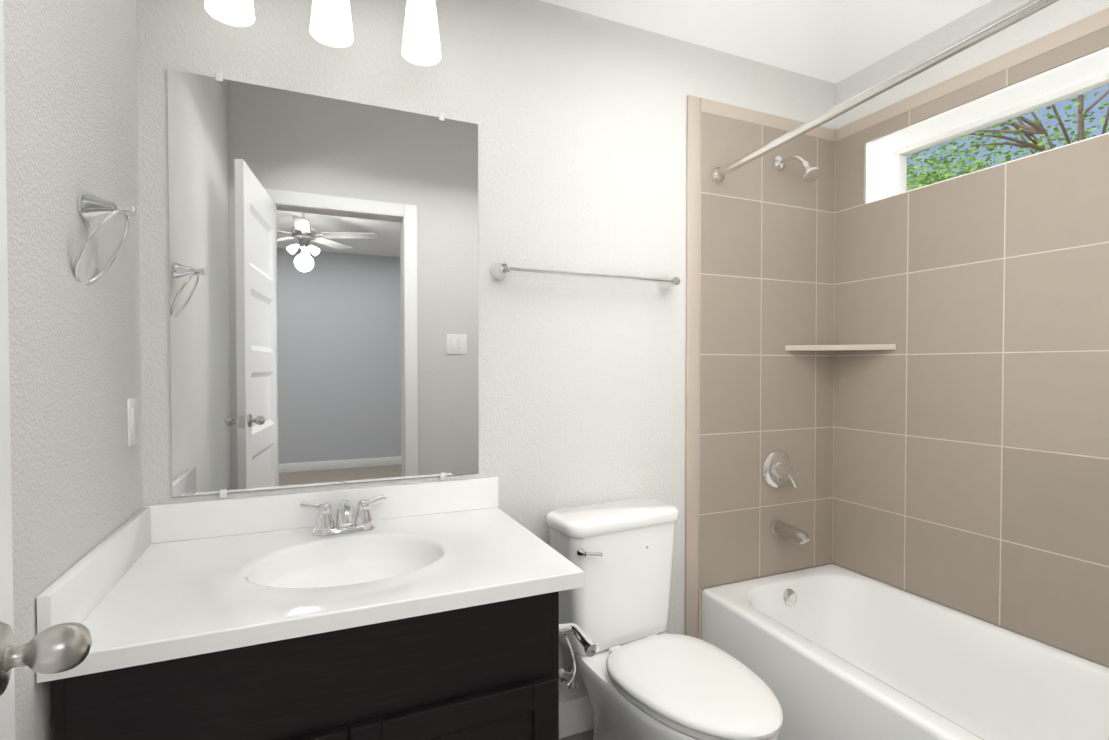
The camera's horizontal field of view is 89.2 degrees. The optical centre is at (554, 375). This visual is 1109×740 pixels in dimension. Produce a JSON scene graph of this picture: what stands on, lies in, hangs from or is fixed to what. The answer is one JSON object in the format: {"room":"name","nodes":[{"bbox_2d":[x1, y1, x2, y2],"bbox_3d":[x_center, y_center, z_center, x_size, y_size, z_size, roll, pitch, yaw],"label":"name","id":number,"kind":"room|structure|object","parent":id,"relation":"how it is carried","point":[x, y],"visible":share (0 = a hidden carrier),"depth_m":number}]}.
{"room":"bathroom","nodes":[
{"label":"bathroom","id":0,"kind":"room"},
{"bbox_2d":[3,0,142,739],"bbox_3d":[-0.765,-0.453,0.589,0.120,3.500,2.110,0,1,-24],"label":"wall","id":1,"kind":"structure","parent":0,"point":[71,97],"depth_m":1.02},
{"bbox_2d":[73,191,137,284],"bbox_3d":[-0.884,-0.267,1.113,0.097,0.183,0.168,0,1,-24],"label":"towel ring","id":2,"kind":"object","parent":1,"relation":"attached to","point":[91,206],"visible":0.92,"depth_m":1.09},
{"bbox_2d":[127,397,137,446],"bbox_3d":[-1.041,0.114,1.389,0.008,0.116,0.070,0,1,-24],"label":"outlet","id":3,"kind":"object","parent":1,"relation":"attached to","point":[132,425],"visible":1,"depth_m":1.37},
{"bbox_2d":[137,0,835,701],"bbox_3d":[0.107,-0.478,2.058,2.898,3.500,0.120,0,1,-24],"label":"wall","id":4,"kind":"structure","parent":0,"point":[579,118],"depth_m":1.94},
{"bbox_2d":[204,0,254,26],"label":"sconce","id":5,"kind":"object","parent":4,"relation":"attached to","point":[238,13],"depth_m":1.45},
{"bbox_2d":[167,69,478,497],"bbox_3d":[-0.635,-0.245,1.664,0.848,1.162,0.010,0,1,-24],"label":"mirror","id":6,"kind":"object","parent":4,"relation":"attached to","point":[324,284],"visible":1,"depth_m":1.64},
{"bbox_2d":[309,0,353,47],"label":"sconce","id":7,"kind":"object","parent":4,"relation":"attached to","point":[330,23],"depth_m":1.52},
{"bbox_2d":[402,0,440,65],"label":"sconce","id":8,"kind":"object","parent":4,"relation":"attached to","point":[421,40],"depth_m":1.61},
{"bbox_2d":[559,661,578,688],"bbox_3d":[0.054,1.007,1.946,0.066,0.154,0.087,0,1,-24],"label":"supply valve","id":9,"kind":"object","parent":4,"relation":"attached to","point":[565,673],"visible":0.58,"depth_m":1.97},
{"bbox_2d":[559,695,593,738],"bbox_3d":[0.145,1.211,2.031,0.792,0.125,0.013,0,1,-24],"label":"baseboard","id":10,"kind":"structure","parent":4,"relation":"attached to","point":[576,716],"depth_m":1.98},
{"bbox_2d":[491,263,679,289],"bbox_3d":[0.133,-0.346,1.962,0.714,0.054,0.079,0,1,-24],"label":"towel rail","id":11,"kind":"object","parent":4,"relation":"attached to","point":[499,271],"visible":1,"depth_m":1.91},
{"bbox_2d":[685,95,835,638],"bbox_3d":[0.874,0.095,2.333,0.800,2.345,0.012,0,1,-24],"label":"trim","id":12,"kind":"structure","parent":4,"relation":"attached to","point":[696,106],"depth_m":2.18},
{"bbox_2d":[698,112,835,588],"bbox_3d":[0.902,-0.094,2.342,0.740,1.857,0.012,0,1,-24],"label":"wall tile","id":13,"kind":"structure","parent":4,"relation":"attached to","point":[767,249],"depth_m":2.31},
{"bbox_2d":[762,450,797,487],"bbox_3d":[0.946,0.393,2.325,0.160,0.160,0.069,0,1,-24],"label":"shower valve","id":14,"kind":"object","parent":13,"relation":"attached to","point":[777,469],"visible":1,"depth_m":2.33},
{"bbox_2d":[771,520,809,543],"bbox_3d":[0.965,0.639,2.286,0.062,0.063,0.164,0,1,-24],"label":"tub spout","id":15,"kind":"object","parent":13,"relation":"attached to","point":[779,527],"visible":1,"depth_m":2.27},
{"bbox_2d":[774,155,820,183],"bbox_3d":[0.972,-0.834,2.246,0.074,0.153,0.197,0,1,-24],"label":"shower head","id":16,"kind":"object","parent":13,"relation":"attached to","point":[810,174],"visible":1,"depth_m":2.20},
{"bbox_2d":[711,0,1058,182],"bbox_3d":[0.886,-0.774,1.493,0.060,0.059,1.512,0,1,-19],"label":"rail","id":17,"kind":"object","parent":13,"relation":"attached to","point":[1028,8],"visible":1,"depth_m":1.44},
{"bbox_2d":[785,344,895,350],"bbox_3d":[1.158,-0.115,2.291,0.285,0.022,0.285,0,1,-24],"label":"corner shelf","id":18,"kind":"object","parent":4,"relation":"attached to","point":[859,347],"visible":0.97,"depth_m":2.31},
{"bbox_2d":[559,729,593,739],"bbox_3d":[0.507,1.312,1.178,2.898,0.050,2.110,0,1,-24],"label":"floor","id":19,"kind":"structure","parent":0,"point":[587,735],"depth_m":1.98},
{"bbox_2d":[36,476,598,739],"bbox_3d":[-0.489,0.814,1.385,1.003,0.940,0.669,0,1,-24],"label":"bathroom vanity","id":20,"kind":"object","parent":19,"relation":"on","point":[422,611],"visible":0.98,"depth_m":1.18},
{"bbox_2d":[546,498,782,739],"bbox_3d":[0.336,0.869,1.680,0.452,0.820,0.753,-1,1,-30],"label":"toilet","id":21,"kind":"object","parent":19,"relation":"on","point":[644,675],"visible":0.94,"depth_m":1.74},
{"bbox_2d":[701,564,1108,739],"bbox_3d":[1.184,1.063,1.661,0.783,0.432,1.518,0,1,-24],"label":"tub","id":22,"kind":"object","parent":19,"relation":"on","point":[830,652],"visible":0.98,"depth_m":1.88},
{"bbox_2d":[541,0,990,83],"bbox_3d":[0.452,-1.687,1.103,2.538,0.850,1.870,0,1,-24],"label":"ceiling","id":23,"kind":"structure","parent":0,"point":[834,41],"depth_m":2.16},
{"bbox_2d":[832,0,1108,667],"bbox_3d":[1.724,-0.471,1.682,0.240,3.500,2.110,0,1,-24],"label":"wall","id":24,"kind":"structure","parent":0,"point":[1057,15],"depth_m":2.02},
{"bbox_2d":[832,26,1108,666],"bbox_3d":[1.541,-0.085,1.792,0.012,1.857,1.508,0,1,-24],"label":"wall tile","id":25,"kind":"structure","parent":24,"relation":"attached to","point":[971,444],"depth_m":1.93},
{"bbox_2d":[836,7,1108,140],"bbox_3d":[1.541,-1.040,1.776,0.012,0.055,1.508,0,1,-24],"label":"trim","id":26,"kind":"structure","parent":24,"relation":"attached to","point":[1099,20],"depth_m":1.92},
{"bbox_2d":[866,47,1108,203],"bbox_3d":[1.632,-0.831,1.794,0.163,0.254,1.279,0,1,-24],"label":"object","id":27,"kind":"object","parent":24,"relation":"attached to","point":[879,168],"visible":0.72,"depth_m":2.04},
{"bbox_2d":[894,72,1108,194],"bbox_3d":[1.730,-0.831,1.837,0.050,0.253,1.278,0,1,-24],"label":"window","id":28,"kind":"structure","parent":24,"relation":"in","point":[1011,113],"depth_m":2.06},
{"bbox_3d":[0.907,-0.447,0.237,2.898,3.500,0.120,0,1,-24],"label":"wall","id":29,"kind":"structure","parent":0,"visible":0},
{"bbox_2d":[0,0,91,739],"bbox_3d":[-0.330,0.184,0.196,0.169,2.220,0.768,-1,1,-31],"label":"door","id":30,"kind":"structure","parent":29,"relation":"in","point":[62,647],"depth_m":0.51},
{"label":"outside","id":31,"kind":"structure","parent":0,"visible":0},
{"bbox_3d":[4.815,1.505,7.535,75.000,0.050,70.000,0,1,-24],"label":"ground","id":32,"kind":"structure","parent":31,"visible":0},
{"bbox_2d":[906,87,1108,190],"bbox_3d":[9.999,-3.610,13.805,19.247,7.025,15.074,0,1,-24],"label":"trees","id":33,"kind":"object","parent":32,"relation":"on","point":[919,180],"depth_m":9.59}
]}

